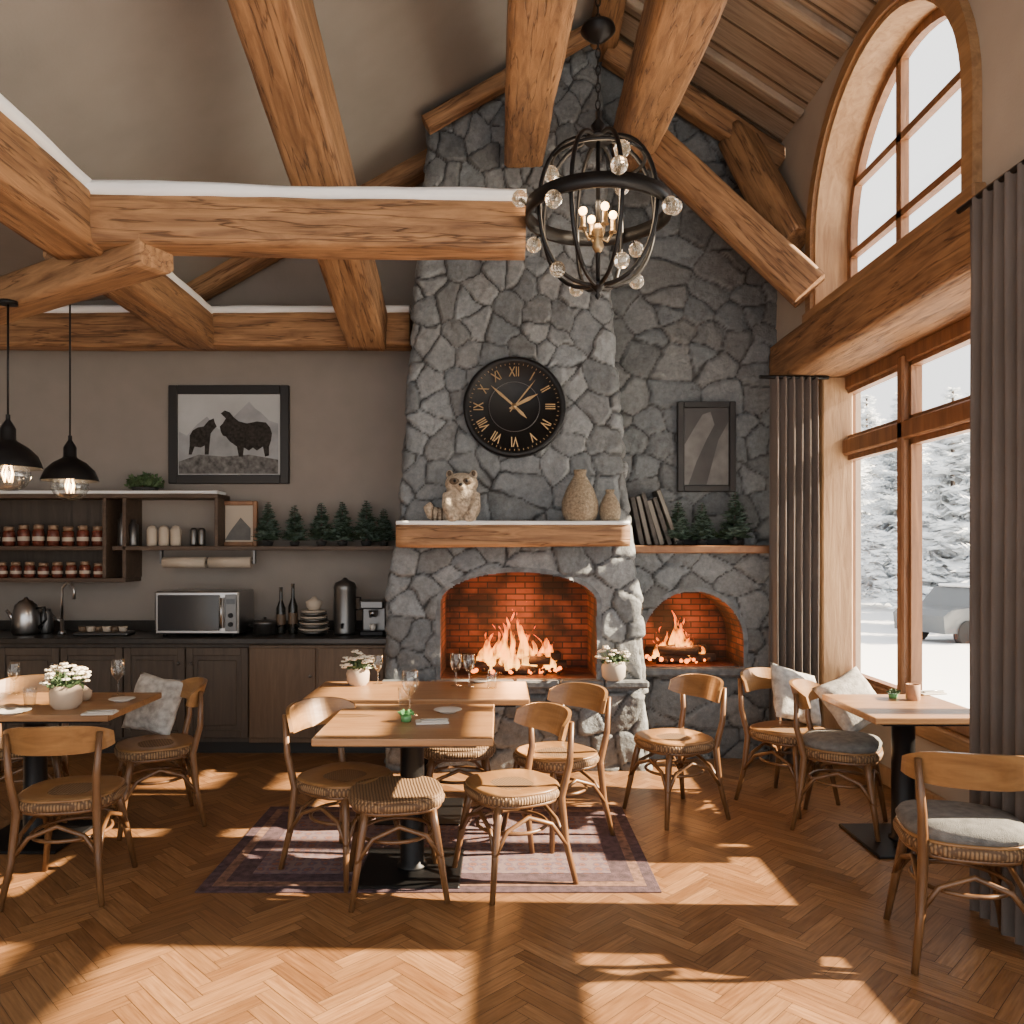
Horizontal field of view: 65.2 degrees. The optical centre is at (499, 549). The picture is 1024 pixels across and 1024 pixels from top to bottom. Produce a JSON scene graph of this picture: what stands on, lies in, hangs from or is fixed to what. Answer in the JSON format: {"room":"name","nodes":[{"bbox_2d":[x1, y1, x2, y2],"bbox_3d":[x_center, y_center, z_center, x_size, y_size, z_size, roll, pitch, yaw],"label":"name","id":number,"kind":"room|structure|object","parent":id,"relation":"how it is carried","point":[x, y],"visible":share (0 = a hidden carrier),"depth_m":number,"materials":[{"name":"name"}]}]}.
{"room":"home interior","nodes":[
{"label":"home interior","id":0,"kind":"room"},
{"bbox_2d":[0,93,103,259],"bbox_3d":[-2.203,-1.710,2.210,0.330,0.375,4.021,0,0,0],"label":"ceiling beam","id":1,"kind":"structure","parent":0,"point":[45,197],"depth_m":3.66,"materials":[{"name":"brown wood"}]},
{"bbox_2d":[0,235,172,325],"bbox_3d":[-2.730,-1.499,4.650,2.237,0.280,0.203,0,0,30],"label":"beam","id":2,"kind":"structure","parent":1,"relation":"attached to","point":[49,284],"depth_m":4.33,"materials":[{"name":"brown wood"}]},
{"bbox_2d":[0,298,43,490],"bbox_3d":[-2.768,-0.866,4.500,0.350,1.069,0.350,0,0,0],"label":"pendant lamp","id":3,"kind":"object","parent":2,"relation":"hanging from","point":[14,456],"visible":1,"depth_m":4.47,"materials":[{"name":"black metal"}]},
{"bbox_2d":[85,180,525,259],"bbox_3d":[-1.085,-1.691,4.118,2.430,0.323,0.240,1,0,0],"label":"tie beam","id":4,"kind":"structure","parent":1,"relation":"attached to","point":[177,218],"depth_m":4.02,"materials":[{"name":"brown wood"}]},
{"bbox_2d":[0,182,422,619],"bbox_3d":[-1.175,-1.250,6.850,7.650,5.700,0.001,0,0,0],"label":"wall","id":5,"kind":"structure","parent":0,"point":[348,420],"depth_m":6.85,"materials":[{"name":"paint"}]},
{"bbox_2d":[0,494,394,581],"bbox_3d":[-2.880,-0.098,6.700,4.240,0.725,0.300,0,0,0],"label":"wall shelf","id":6,"kind":"object","parent":5,"relation":"attached to","point":[123,563],"visible":0.87,"depth_m":6.70,"materials":[{"name":"brown wood"}]},
{"bbox_2d":[0,524,101,545],"bbox_3d":[-3.885,-0.122,6.630,1.199,0.178,0.092,0,0,0],"label":"jars","id":7,"kind":"object","parent":6,"relation":"on","point":[38,532],"visible":0.92,"depth_m":6.59,"materials":[{"name":"brown glass"}]},
{"bbox_2d":[0,561,101,577],"bbox_3d":[-3.897,0.160,6.630,1.232,0.139,0.084,0,0,0],"label":"jars","id":8,"kind":"object","parent":6,"relation":"on","point":[15,568],"visible":0.97,"depth_m":6.60,"materials":[{"name":"brown glass"}]},
{"bbox_2d":[0,490,225,494],"bbox_3d":[-3.291,-0.475,6.675,1.932,0.031,0.251,0,0,0],"label":"snow","id":9,"kind":"object","parent":6,"relation":"on","point":[1,491],"visible":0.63,"depth_m":6.56,"materials":[{"name":"white"}]},
{"bbox_2d":[124,472,164,490],"bbox_3d":[-2.964,-0.571,6.675,0.308,0.180,0.303,0,0,0],"label":"potted herb","id":10,"kind":"object","parent":9,"relation":"on","point":[141,482],"visible":1,"depth_m":6.62,"materials":[{"name":"green plant"}]},
{"bbox_2d":[118,513,138,545],"bbox_3d":[-3.083,-0.168,6.630,0.166,0.270,0.074,0,0,0],"label":"bottles","id":11,"kind":"object","parent":6,"relation":"on","point":[133,527],"visible":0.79,"depth_m":6.60,"materials":[{"name":"grey metal"}]},
{"bbox_2d":[147,525,205,545],"bbox_3d":[-2.683,-0.118,6.630,0.484,0.170,0.084,0,0,0],"label":"canisters","id":12,"kind":"object","parent":6,"relation":"on","point":[163,536],"visible":0.94,"depth_m":6.60,"materials":[{"name":"beige ceramic"}]},
{"bbox_2d":[160,550,255,567],"bbox_3d":[-2.415,0.075,6.620,0.786,0.145,0.089,0,0,0],"label":"rolls","id":13,"kind":"object","parent":6,"relation":"attached to","point":[166,562],"visible":1,"depth_m":6.58,"materials":[{"name":"beige paper"}]},
{"bbox_2d":[224,501,257,545],"bbox_3d":[-2.198,-0.222,6.720,0.327,0.378,0.040,0,0,0],"label":"framed picture","id":14,"kind":"object","parent":6,"relation":"on","point":[241,517],"visible":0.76,"depth_m":6.72,"materials":[{"name":"beige paper"}]},
{"bbox_2d":[251,502,281,545],"bbox_3d":[-1.943,-0.218,6.678,0.264,0.370,0.278,0,0,0],"label":"conifer","id":15,"kind":"object","parent":6,"relation":"on","point":[268,531],"visible":1,"depth_m":6.64,"materials":[{"name":"green plant"}]},
{"bbox_2d":[278,505,308,545],"bbox_3d":[-1.714,-0.203,6.664,0.256,0.340,0.242,0,0,33],"label":"conifer","id":16,"kind":"object","parent":6,"relation":"on","point":[294,522],"visible":1,"depth_m":6.64,"materials":[{"name":"green plant"}]},
{"bbox_2d":[306,503,334,545],"bbox_3d":[-1.484,-0.214,6.666,0.273,0.362,0.258,0,0,-25],"label":"conifer","id":17,"kind":"object","parent":6,"relation":"on","point":[320,531],"visible":0.99,"depth_m":6.64,"materials":[{"name":"green plant"}]},
{"bbox_2d":[328,502,356,545],"bbox_3d":[-1.308,-0.218,6.673,0.264,0.370,0.278,0,0,-15],"label":"conifer","id":18,"kind":"object","parent":6,"relation":"on","point":[342,532],"visible":0.99,"depth_m":6.64,"materials":[{"name":"green plant"}]},
{"bbox_2d":[351,500,381,545],"bbox_3d":[-1.113,-0.223,6.676,0.286,0.381,0.272,0,0,29],"label":"conifer","id":19,"kind":"object","parent":6,"relation":"on","point":[367,533],"visible":1,"depth_m":6.64,"materials":[{"name":"green plant"}]},
{"bbox_2d":[371,509,395,545],"bbox_3d":[-0.976,-0.190,6.694,0.236,0.314,0.224,0,0,-16],"label":"conifer","id":20,"kind":"object","parent":6,"relation":"on","point":[386,533],"visible":0.98,"depth_m":6.66,"materials":[{"name":"green plant"}]},
{"bbox_2d":[168,385,289,483],"bbox_3d":[-2.310,-0.984,6.825,1.027,0.838,0.040,0,0,0],"label":"picture","id":21,"kind":"object","parent":5,"relation":"attached to","point":[218,434],"visible":1,"depth_m":6.82,"materials":[{"name":"black"}]},
{"bbox_2d":[0,0,878,300],"bbox_3d":[-1.390,-3.148,2.925,7.220,2.204,7.850,0,0,0],"label":"ceiling","id":22,"kind":"structure","parent":0,"point":[165,90],"depth_m":5.00,"materials":[{"name":"paint"}]},
{"bbox_2d":[40,304,98,500],"bbox_3d":[-2.849,-1.264,5.300,0.350,1.873,0.350,0,0,0],"label":"pendant lamp","id":23,"kind":"object","parent":22,"relation":"hanging from","point":[68,469],"visible":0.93,"depth_m":5.26,"materials":[{"name":"black metal"}]},
{"bbox_2d":[186,149,426,300],"bbox_3d":[-1.099,-2.985,6.700,3.897,2.250,0.218,0,0,0],"label":"rafter","id":24,"kind":"object","parent":22,"relation":"attached to","point":[409,173],"visible":0.22,"depth_m":6.60,"materials":[{"name":"brown wood"}]},
{"bbox_2d":[227,0,387,350],"bbox_3d":[-1.039,-2.451,3.750,0.316,0.355,5.305,0,-16,0],"label":"ceiling beam","id":25,"kind":"structure","parent":22,"relation":"attached to","point":[281,40],"depth_m":4.09,"materials":[{"name":"brown wood"}]},
{"bbox_2d":[512,0,681,299],"bbox_3d":[0.478,-2.568,3.900,0.789,2.702,0.789,0,0,16],"label":"chandelier","id":26,"kind":"object","parent":22,"relation":"hanging from","point":[596,30],"visible":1,"depth_m":3.84,"materials":[{"name":"black metal"}]},
{"bbox_2d":[590,0,626,61],"bbox_3d":[0.800,-4.001,2.925,0.221,0.258,7.850,0,0,0],"label":"ridge beam","id":27,"kind":"structure","parent":22,"relation":"attached to","point":[614,10],"depth_m":5.83,"materials":[{"name":"brown wood"}]},
{"bbox_2d":[421,26,590,134],"bbox_3d":[0.094,-3.564,6.019,1.368,0.841,0.129,0,0,0],"label":"rafter","id":28,"kind":"object","parent":27,"relation":"attached to","point":[467,101],"visible":0.55,"depth_m":5.96,"materials":[{"name":"brown wood"}]},
{"bbox_2d":[602,39,784,168],"bbox_3d":[1.525,-3.459,6.252,1.450,1.032,0.168,0,0,0],"label":"rafter","id":29,"kind":"object","parent":27,"relation":"attached to","point":[696,107],"visible":0.49,"depth_m":6.17,"materials":[{"name":"brown wood"}]},
{"bbox_2d":[0,753,1023,1023],"bbox_3d":[-1.175,1.600,2.925,7.650,0.001,7.850,0,0,0],"label":"floor","id":30,"kind":"structure","parent":0,"point":[1011,1011],"depth_m":3.32,"materials":[{"name":"brown wood"}]},
{"bbox_2d":[0,674,69,822],"bbox_3d":[-2.814,1.192,4.776,0.479,0.823,0.512,0,0,-24],"label":"dining chair","id":31,"kind":"object","parent":30,"relation":"on","point":[24,683],"visible":0.29,"depth_m":4.91,"materials":[{"name":"wood"}]},
{"bbox_2d":[0,726,137,911],"bbox_3d":[-2.027,1.192,3.772,0.479,0.823,0.512,0,0,-7],"label":"dining chair","id":32,"kind":"object","parent":30,"relation":"on","point":[94,793],"visible":1,"depth_m":3.61,"materials":[{"name":"wood"}]},
{"bbox_2d":[0,692,161,853],"bbox_3d":[-2.585,1.225,4.450,1.130,0.750,0.660,0,0,0],"label":"dining table","id":33,"kind":"object","parent":30,"relation":"on","point":[35,768],"visible":0.53,"depth_m":4.40,"materials":[{"name":"brown wood"}]},
{"bbox_2d":[39,662,90,709],"bbox_3d":[-2.344,0.724,4.301,0.244,0.252,0.227,0,0,23],"label":"potted flowers","id":34,"kind":"object","parent":33,"relation":"on","point":[63,695],"visible":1,"depth_m":4.26,"materials":[{"name":"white plant"}]},
{"bbox_2d":[110,677,207,840],"bbox_3d":[-1.997,1.192,4.715,0.512,0.823,0.479,0,0,-30],"label":"dining chair","id":35,"kind":"object","parent":30,"relation":"on","point":[133,751],"visible":0.93,"depth_m":4.63,"materials":[{"name":"wood"}]},
{"bbox_2d":[121,671,182,734],"bbox_3d":[-2.150,0.960,4.980,0.394,0.379,0.191,0,0,19],"label":"throw pillow","id":36,"kind":"object","parent":35,"relation":"on","point":[158,716],"visible":0.84,"depth_m":4.92,"materials":[{"name":"fabric"}]},
{"bbox_2d":[0,620,386,752],"bbox_3d":[-2.930,1.100,6.513,4.140,1.000,0.663,0,0,0],"label":"base cabinet","id":37,"kind":"object","parent":30,"relation":"on","point":[253,679],"visible":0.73,"depth_m":6.22,"materials":[{"name":"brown wood"}]},
{"bbox_2d":[5,597,46,634],"bbox_3d":[-3.850,0.535,6.500,0.275,0.300,0.210,0,0,37],"label":"kettle","id":38,"kind":"object","parent":37,"relation":"on","point":[25,617],"visible":1,"depth_m":6.43,"materials":[{"name":"silver metal"}]},
{"bbox_2d":[39,608,53,633],"bbox_3d":[-3.745,0.585,6.600,0.110,0.200,0.108,0,0,0],"label":"storage jar","id":39,"kind":"object","parent":37,"relation":"on","point":[48,626],"visible":0.84,"depth_m":6.56,"materials":[{"name":"grey metal"}]},
{"bbox_2d":[53,581,75,634],"bbox_3d":[-3.527,0.470,6.492,0.209,0.430,0.058,0,0,15],"label":"kitchen faucet","id":40,"kind":"object","parent":37,"relation":"on","point":[61,632],"visible":1,"depth_m":6.49,"materials":[{"name":"silver metal"}]},
{"bbox_2d":[72,626,134,635],"bbox_3d":[-3.193,0.650,6.450,0.440,0.070,0.160,0,0,0],"label":"tray","id":41,"kind":"object","parent":37,"relation":"on","point":[83,630],"visible":1,"depth_m":6.42,"materials":[{"name":"grey metal"}]},
{"bbox_2d":[155,589,253,636],"bbox_3d":[-2.389,0.505,6.478,0.660,0.360,0.445,0,0,0],"label":"microwave oven","id":42,"kind":"object","parent":37,"relation":"on","point":[177,611],"visible":0.99,"depth_m":6.29,"materials":[{"name":"silver metal"}]},
{"bbox_2d":[249,617,280,634],"bbox_3d":[-1.909,0.615,6.500,0.200,0.140,0.200,0,0,43],"label":"cooking pot","id":43,"kind":"object","parent":37,"relation":"on","point":[260,627],"visible":1,"depth_m":6.43,"materials":[{"name":"grey metal"}]},
{"bbox_2d":[276,587,285,633],"bbox_3d":[-1.793,0.495,6.550,0.077,0.380,0.076,0,0,0],"label":"wine bottle","id":44,"kind":"object","parent":37,"relation":"on","point":[280,609],"visible":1,"depth_m":6.52,"materials":[{"name":"black glass"}]},
{"bbox_2d":[288,584,297,633],"bbox_3d":[-1.695,0.480,6.550,0.077,0.410,0.076,0,0,0],"label":"wine bottle","id":45,"kind":"object","parent":37,"relation":"on","point":[292,607],"visible":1,"depth_m":6.52,"materials":[{"name":"black glass"}]},
{"bbox_2d":[297,596,329,635],"bbox_3d":[-1.500,0.530,6.450,0.260,0.310,0.260,0,0,0],"label":"bowls","id":46,"kind":"object","parent":37,"relation":"on","point":[314,622],"visible":1,"depth_m":6.38,"materials":[{"name":"grey ceramic"}]},
{"bbox_2d":[333,578,360,634],"bbox_3d":[-1.261,0.455,6.495,0.194,0.460,0.199,0,0,43],"label":"urn","id":47,"kind":"object","parent":37,"relation":"on","point":[345,596],"visible":0.98,"depth_m":6.42,"materials":[{"name":"grey metal"}]},
{"bbox_2d":[360,599,386,635],"bbox_3d":[-1.021,0.542,6.449,0.190,0.285,0.301,0,0,0],"label":"espresso machine","id":48,"kind":"object","parent":37,"relation":"on","point":[373,610],"visible":0.92,"depth_m":6.41,"materials":[{"name":"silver metal"}]},
{"bbox_2d":[348,776,449,912],"bbox_3d":[-0.490,1.364,3.790,0.456,0.478,0.456,0,0,-11],"label":"rattan stool","id":49,"kind":"object","parent":30,"relation":"on","point":[387,797],"visible":0.96,"depth_m":3.63,"materials":[{"name":"brown wicker"}]},
{"bbox_2d":[195,807,661,892],"bbox_3d":[-0.335,1.593,4.350,2.180,0.011,1.240,0,0,0],"label":"area rug","id":50,"kind":"object","parent":30,"relation":"on","point":[604,862],"visible":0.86,"depth_m":4.12,"materials":[{"name":"fabric"}]},
{"bbox_2d":[278,697,399,892],"bbox_3d":[-0.806,1.192,4.051,0.512,0.823,0.479,0,0,33],"label":"dining chair","id":51,"kind":"object","parent":50,"relation":"on","point":[333,781],"visible":0.77,"depth_m":3.98,"materials":[{"name":"wood"}]},
{"bbox_2d":[311,704,494,888],"bbox_3d":[-0.440,1.225,4.010,0.820,0.750,0.820,0,0,0],"label":"dining table","id":52,"kind":"object","parent":50,"relation":"on","point":[409,866],"visible":0.89,"depth_m":3.92,"materials":[{"name":"brown wood"}]},
{"bbox_2d":[415,718,448,724],"bbox_3d":[-0.334,0.838,3.931,0.160,0.022,0.090,0,0,-9],"label":"folded napkin","id":53,"kind":"object","parent":52,"relation":"on","point":[429,721],"visible":1,"depth_m":3.91,"materials":[{"name":"grey fabric"}]},
{"bbox_2d":[302,681,529,824],"bbox_3d":[-0.480,1.225,4.865,1.300,0.750,0.630,0,0,0],"label":"dining table","id":54,"kind":"object","parent":50,"relation":"on","point":[507,693],"visible":0.47,"depth_m":4.80,"materials":[{"name":"brown wood"}]},
{"bbox_2d":[340,649,373,685],"bbox_3d":[-0.891,0.737,5.041,0.205,0.225,0.207,0,0,14],"label":"potted flowers","id":55,"kind":"object","parent":54,"relation":"on","point":[357,674],"visible":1,"depth_m":4.99,"materials":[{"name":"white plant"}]},
{"bbox_2d":[424,740,495,827],"bbox_3d":[-0.250,1.364,4.720,0.455,0.478,0.455,0,0,-6],"label":"rattan stool","id":56,"kind":"object","parent":50,"relation":"on","point":[435,756],"visible":0.51,"depth_m":4.54,"materials":[{"name":"brown wicker"}]},
{"bbox_2d":[452,702,578,904],"bbox_3d":[0.084,1.192,3.910,0.512,0.823,0.479,0,0,-27],"label":"dining chair","id":57,"kind":"object","parent":50,"relation":"on","point":[504,790],"visible":1,"depth_m":3.81,"materials":[{"name":"wood"}]},
{"bbox_2d":[501,682,614,853],"bbox_3d":[0.337,1.192,4.510,0.512,0.823,0.479,0,0,-37],"label":"dining chair","id":58,"kind":"object","parent":50,"relation":"on","point":[550,757],"visible":0.73,"depth_m":4.46,"materials":[{"name":"wood"}]},
{"bbox_2d":[382,45,652,771],"bbox_3d":[0.125,-1.200,6.285,1.995,5.600,1.130,0,0,0],"label":"stone fireplace","id":59,"kind":"object","parent":30,"relation":"on","point":[467,315],"visible":0.68,"depth_m":5.93,"materials":[{"name":"grey stone"}]},
{"bbox_2d":[396,521,629,547],"bbox_3d":[0.090,-0.111,5.669,1.620,0.192,0.299,0,0,0],"label":"mantel shelf","id":60,"kind":"object","parent":59,"relation":"attached to","point":[409,534],"visible":0.99,"depth_m":5.53,"materials":[{"name":"brown wood"}]},
{"bbox_2d":[423,470,480,521],"bbox_3d":[-0.336,-0.370,5.625,0.401,0.387,0.250,0,0,0],"label":"figurine","id":61,"kind":"object","parent":60,"relation":"on","point":[461,500],"visible":0.94,"depth_m":5.54,"materials":[{"name":"fabric"}]},
{"bbox_2d":[562,469,597,520],"bbox_3d":[0.565,-0.378,5.650,0.261,0.375,0.257,0,0,0],"label":"woven vase","id":62,"kind":"object","parent":60,"relation":"on","point":[579,502],"visible":0.93,"depth_m":5.56,"materials":[{"name":"beige wicker"}]},
{"bbox_2d":[599,489,620,520],"bbox_3d":[0.775,-0.307,5.640,0.153,0.235,0.149,0,0,0],"label":"woven vase","id":63,"kind":"object","parent":60,"relation":"on","point":[609,510],"visible":0.87,"depth_m":5.59,"materials":[{"name":"beige wicker"}]},
{"bbox_2d":[463,357,565,457],"bbox_3d":[0.105,-1.047,5.863,0.750,0.751,0.128,0,0,0],"label":"wall clock","id":64,"kind":"object","parent":59,"relation":"attached to","point":[514,407],"visible":1,"depth_m":5.85,"materials":[{"name":"black metal"}]},
{"bbox_2d":[467,615,566,675],"bbox_3d":[0.132,0.655,6.103,0.768,0.589,0.326,0,0,-3],"label":"fire","id":65,"kind":"object","parent":59,"relation":"in","point":[542,662],"visible":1,"depth_m":6.04,"materials":[{"name":"brown"}]},
{"bbox_2d":[504,0,576,167],"bbox_3d":[0.183,-2.540,3.651,0.307,1.395,4.970,0,0,0],"label":"ceiling beam","id":66,"kind":"structure","parent":59,"relation":"attached to","point":[537,31],"depth_m":4.16,"materials":[{"name":"brown wood"}]},
{"bbox_2d":[594,645,629,680],"bbox_3d":[0.814,0.809,5.782,0.250,0.259,0.288,0,0,22],"label":"flower vase","id":67,"kind":"object","parent":59,"relation":"on","point":[612,670],"visible":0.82,"depth_m":5.71,"materials":[{"name":"beige ceramic"}]},
{"bbox_2d":[622,674,730,830],"bbox_3d":[1.081,1.192,4.863,0.512,0.823,0.479,0,0,-25],"label":"dining chair","id":68,"kind":"object","parent":30,"relation":"on","point":[679,742],"visible":1,"depth_m":4.79,"materials":[{"name":"wood"}]},
{"bbox_2d":[734,667,840,818],"bbox_3d":[1.807,1.192,5.089,0.479,0.823,0.512,0,0,-37],"label":"dining chair","id":69,"kind":"object","parent":30,"relation":"on","point":[780,733],"visible":0.59,"depth_m":5.09,"materials":[{"name":"wood"}]},
{"bbox_2d":[770,662,820,726],"bbox_3d":[1.930,0.950,5.219,0.455,0.431,0.229,0,0,-18],"label":"throw pillow","id":70,"kind":"object","parent":69,"relation":"on","point":[781,676],"visible":0.67,"depth_m":5.15,"materials":[{"name":"fabric"}]},
{"bbox_2d":[789,679,887,841],"bbox_3d":[1.956,1.192,4.654,0.512,0.823,0.479,0,0,30],"label":"dining chair","id":71,"kind":"object","parent":30,"relation":"on","point":[862,750],"visible":0.99,"depth_m":4.55,"materials":[{"name":"wood"}]},
{"bbox_2d":[812,667,875,731],"bbox_3d":[2.139,0.920,4.862,0.424,0.391,0.235,0,0,-18],"label":"throw pillow","id":72,"kind":"object","parent":71,"relation":"on","point":[852,681],"visible":0.63,"depth_m":4.83,"materials":[{"name":"fabric"}]},
{"bbox_2d":[822,694,968,858],"bbox_3d":[2.210,1.225,4.385,0.620,0.750,0.670,0,0,0],"label":"dining table","id":73,"kind":"object","parent":30,"relation":"on","point":[901,714],"visible":0.58,"depth_m":4.34,"materials":[{"name":"brown wood"}]},
{"bbox_2d":[906,683,919,700],"bbox_3d":[2.340,0.805,4.533,0.076,0.090,0.076,0,0,0],"label":"candle cup","id":74,"kind":"object","parent":73,"relation":"on","point":[912,689],"visible":1,"depth_m":4.50,"materials":[{"name":"brown ceramic"}]},
{"bbox_2d":[883,751,1023,975],"bbox_3d":[1.833,1.175,3.171,0.498,0.856,0.533,0,0,14],"label":"dining chair","id":75,"kind":"object","parent":30,"relation":"on","point":[966,834],"visible":1,"depth_m":3.03,"materials":[{"name":"wood"}]},
{"bbox_2d":[599,62,776,758],"bbox_3d":[1.685,-1.200,6.314,1.930,5.600,0.572,0,0,0],"label":"wall","id":76,"kind":"structure","parent":0,"point":[700,325],"depth_m":6.37,"materials":[{"name":"grey stone"}]},
{"bbox_2d":[628,489,678,544],"bbox_3d":[1.198,-0.252,6.268,0.385,0.440,0.204,0,0,0],"label":"books","id":77,"kind":"object","parent":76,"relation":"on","point":[651,518],"visible":0.81,"depth_m":6.17,"materials":[{"name":"grey paper"}]},
{"bbox_2d":[611,0,726,172],"bbox_3d":[0.844,-2.554,3.775,0.307,1.534,5.237,0,0,4],"label":"ceiling beam","id":78,"kind":"structure","parent":76,"relation":"attached to","point":[672,38],"depth_m":4.10,"materials":[{"name":"brown wood"}]},
{"bbox_2d":[641,129,824,307],"bbox_3d":[1.616,-2.398,5.700,1.296,1.408,0.210,0,0,21],"label":"beam","id":79,"kind":"structure","parent":78,"relation":"attached to","point":[766,250],"depth_m":5.59,"materials":[{"name":"brown wood"}]},
{"bbox_2d":[662,500,691,544],"bbox_3d":[1.374,-0.211,6.201,0.250,0.351,0.264,0,0,33],"label":"conifer","id":80,"kind":"object","parent":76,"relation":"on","point":[681,530],"visible":0.96,"depth_m":6.16,"materials":[{"name":"green plant"}]},
{"bbox_2d":[645,615,715,663],"bbox_3d":[1.434,0.673,6.377,0.554,0.465,0.278,0,0,9],"label":"fire","id":81,"kind":"object","parent":76,"relation":"on","point":[671,652],"visible":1,"depth_m":6.31,"materials":[{"name":"brown"}]},
{"bbox_2d":[635,545,768,552],"bbox_3d":[1.590,-0.005,6.220,1.220,0.060,0.400,0,0,0],"label":"ledge shelf","id":82,"kind":"object","parent":76,"relation":"attached to","point":[638,548],"depth_m":6.02,"materials":[{"name":"brown wood"}]},
{"bbox_2d":[688,503,716,544],"bbox_3d":[1.564,-0.201,6.205,0.250,0.333,0.237,0,0,8],"label":"conifer","id":83,"kind":"object","parent":82,"relation":"on","point":[701,530],"visible":1,"depth_m":6.17,"materials":[{"name":"green plant"}]},
{"bbox_2d":[677,401,735,491],"bbox_3d":[1.633,-0.816,6.330,0.460,0.713,0.040,0,0,0],"label":"framed picture","id":84,"kind":"object","parent":76,"relation":"attached to","point":[706,430],"visible":1,"depth_m":6.33,"materials":[{"name":"black"}]},
{"bbox_2d":[671,531,744,544],"bbox_3d":[1.613,-0.100,6.316,0.657,0.129,0.190,0,0,0],"label":"greenery","id":85,"kind":"object","parent":76,"relation":"on","point":[718,541],"visible":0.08,"depth_m":6.27,"materials":[{"name":"green plant"}]},
{"bbox_2d":[715,492,753,544],"bbox_3d":[1.814,-0.242,6.199,0.295,0.414,0.312,0,0,8],"label":"conifer","id":86,"kind":"object","parent":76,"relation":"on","point":[735,528],"visible":1,"depth_m":6.16,"materials":[{"name":"green plant"}]},
{"bbox_2d":[759,375,828,764],"bbox_3d":[2.180,0.146,5.930,0.521,2.879,0.098,0,0,-3],"label":"window curtain","id":87,"kind":"object","parent":76,"relation":"hanging from","point":[794,399],"visible":0.81,"depth_m":5.93,"materials":[{"name":"fabric"}]},
{"bbox_2d":[818,377,852,728],"bbox_3d":[2.535,0.150,6.070,0.230,2.900,0.140,0,0,0],"label":"trim","id":88,"kind":"structure","parent":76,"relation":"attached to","point":[835,403],"depth_m":6.00,"materials":[{"name":"brown wood"}]},
{"bbox_2d":[769,161,1020,384],"bbox_3d":[2.428,-1.459,2.700,0.575,0.339,7.400,0,0,0],"label":"beam","id":89,"kind":"structure","parent":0,"point":[924,289],"depth_m":4.59,"materials":[{"name":"brown wood"}]},
{"bbox_2d":[775,0,1023,801],"bbox_3d":[2.485,-0.830,2.925,0.570,4.860,7.850,0,0,0],"label":"wall","id":90,"kind":"structure","parent":0,"point":[999,23],"depth_m":3.64,"materials":[{"name":"paint"}]},
{"bbox_2d":[718,120,805,249],"bbox_3d":[1.980,-2.725,6.012,0.210,1.170,0.807,0,0,-27],"label":"beam","id":91,"kind":"structure","parent":90,"relation":"attached to","point":[759,180],"depth_m":5.94,"materials":[{"name":"brown wood"}]},
{"bbox_2d":[802,0,985,322],"bbox_3d":[2.310,-2.365,4.650,0.340,1.530,2.060,0,0,0],"label":"window","id":92,"kind":"structure","parent":90,"relation":"in","point":[877,59],"depth_m":4.86,"materials":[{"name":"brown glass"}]},
{"bbox_2d":[855,762,945,799],"bbox_3d":[2.635,1.540,4.700,0.030,0.120,2.600,0,0,0],"label":"baseboard","id":93,"kind":"structure","parent":90,"relation":"attached to","point":[885,772],"depth_m":5.39,"materials":[{"name":"brown wood"}]},
{"bbox_2d":[843,316,969,752],"bbox_3d":[2.650,-0.080,3.350,0.200,2.440,5.580,0,0,0],"label":"window","id":94,"kind":"structure","parent":90,"relation":"in","point":[913,427],"depth_m":5.10,"materials":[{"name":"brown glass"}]},
{"bbox_2d":[956,159,1023,945],"bbox_3d":[2.100,0.011,3.350,0.071,3.149,0.620,0,0,0],"label":"window curtain","id":95,"kind":"object","parent":90,"relation":"hanging from","point":[996,566],"visible":0.86,"depth_m":3.35,"materials":[{"name":"fabric"}]},
{"label":"outside","id":96,"kind":"structure","parent":0,"visible":0},
{"bbox_2d":[861,593,968,707],"bbox_3d":[47.800,2.262,45.000,90.000,0.825,150.000,0,0,0],"label":"snowy ground","id":97,"kind":"structure","parent":96,"point":[945,662],"depth_m":18.23,"materials":[{"name":"white snow"}]},
{"bbox_2d":[861,457,879,537],"bbox_3d":[19.012,-2.387,44.028,5.896,9.875,6.229,0,0,-16],"label":"frosted tree","id":98,"kind":"object","parent":97,"relation":"on","point":[864,501],"visible":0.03,"depth_m":43.16,"materials":[{"name":"grey plant"}]},
{"bbox_2d":[861,394,885,499],"bbox_3d":[21.972,-3.375,47.975,7.075,11.850,7.475,0,0,9],"label":"frosted tree","id":99,"kind":"object","parent":97,"relation":"on","point":[868,413],"visible":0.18,"depth_m":47.56,"materials":[{"name":"grey plant"}]},
{"bbox_2d":[861,392,931,602],"bbox_3d":[17.570,-2.190,34.997,5.660,9.480,5.980,0,0,45],"label":"frosted tree","id":100,"kind":"object","parent":97,"relation":"on","point":[876,546],"visible":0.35,"depth_m":34.61,"materials":[{"name":"grey plant"}]},
{"bbox_2d":[873,386,969,608],"bbox_3d":[15.019,-1.450,26.516,4.717,7.900,4.983,0,0,10],"label":"frosted tree","id":101,"kind":"object","parent":97,"relation":"on","point":[945,509],"visible":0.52,"depth_m":25.98,"materials":[{"name":"grey plant"}]},
{"bbox_2d":[893,583,968,643],"bbox_3d":[13.200,1.723,22.000,4.300,1.586,1.800,0,0,-17],"label":"parked car","id":102,"kind":"object","parent":97,"relation":"on","point":[945,610],"visible":0.32,"depth_m":21.12,"materials":[{"name":"grey paint"}]},
{"bbox_3d":[-5.050,-0.300,2.925,0.100,3.800,7.850,0,0,0],"label":"wall","id":103,"kind":"structure","parent":0,"visible":0},
{"bbox_2d":[0,305,411,350],"bbox_3d":[-2.860,-1.785,6.453,4.280,0.335,0.232,0,0,0],"label":"beam","id":104,"kind":"structure","parent":103,"relation":"attached to","point":[93,327],"depth_m":6.35,"materials":[{"name":"brown wood"}]},
{"bbox_2d":[43,251,217,349],"bbox_3d":[-2.421,-1.785,5.500,0.333,0.327,2.000,0,0,0],"label":"ceiling beam","id":105,"kind":"structure","parent":104,"relation":"attached to","point":[168,305],"depth_m":5.67,"materials":[{"name":"brown wood"}]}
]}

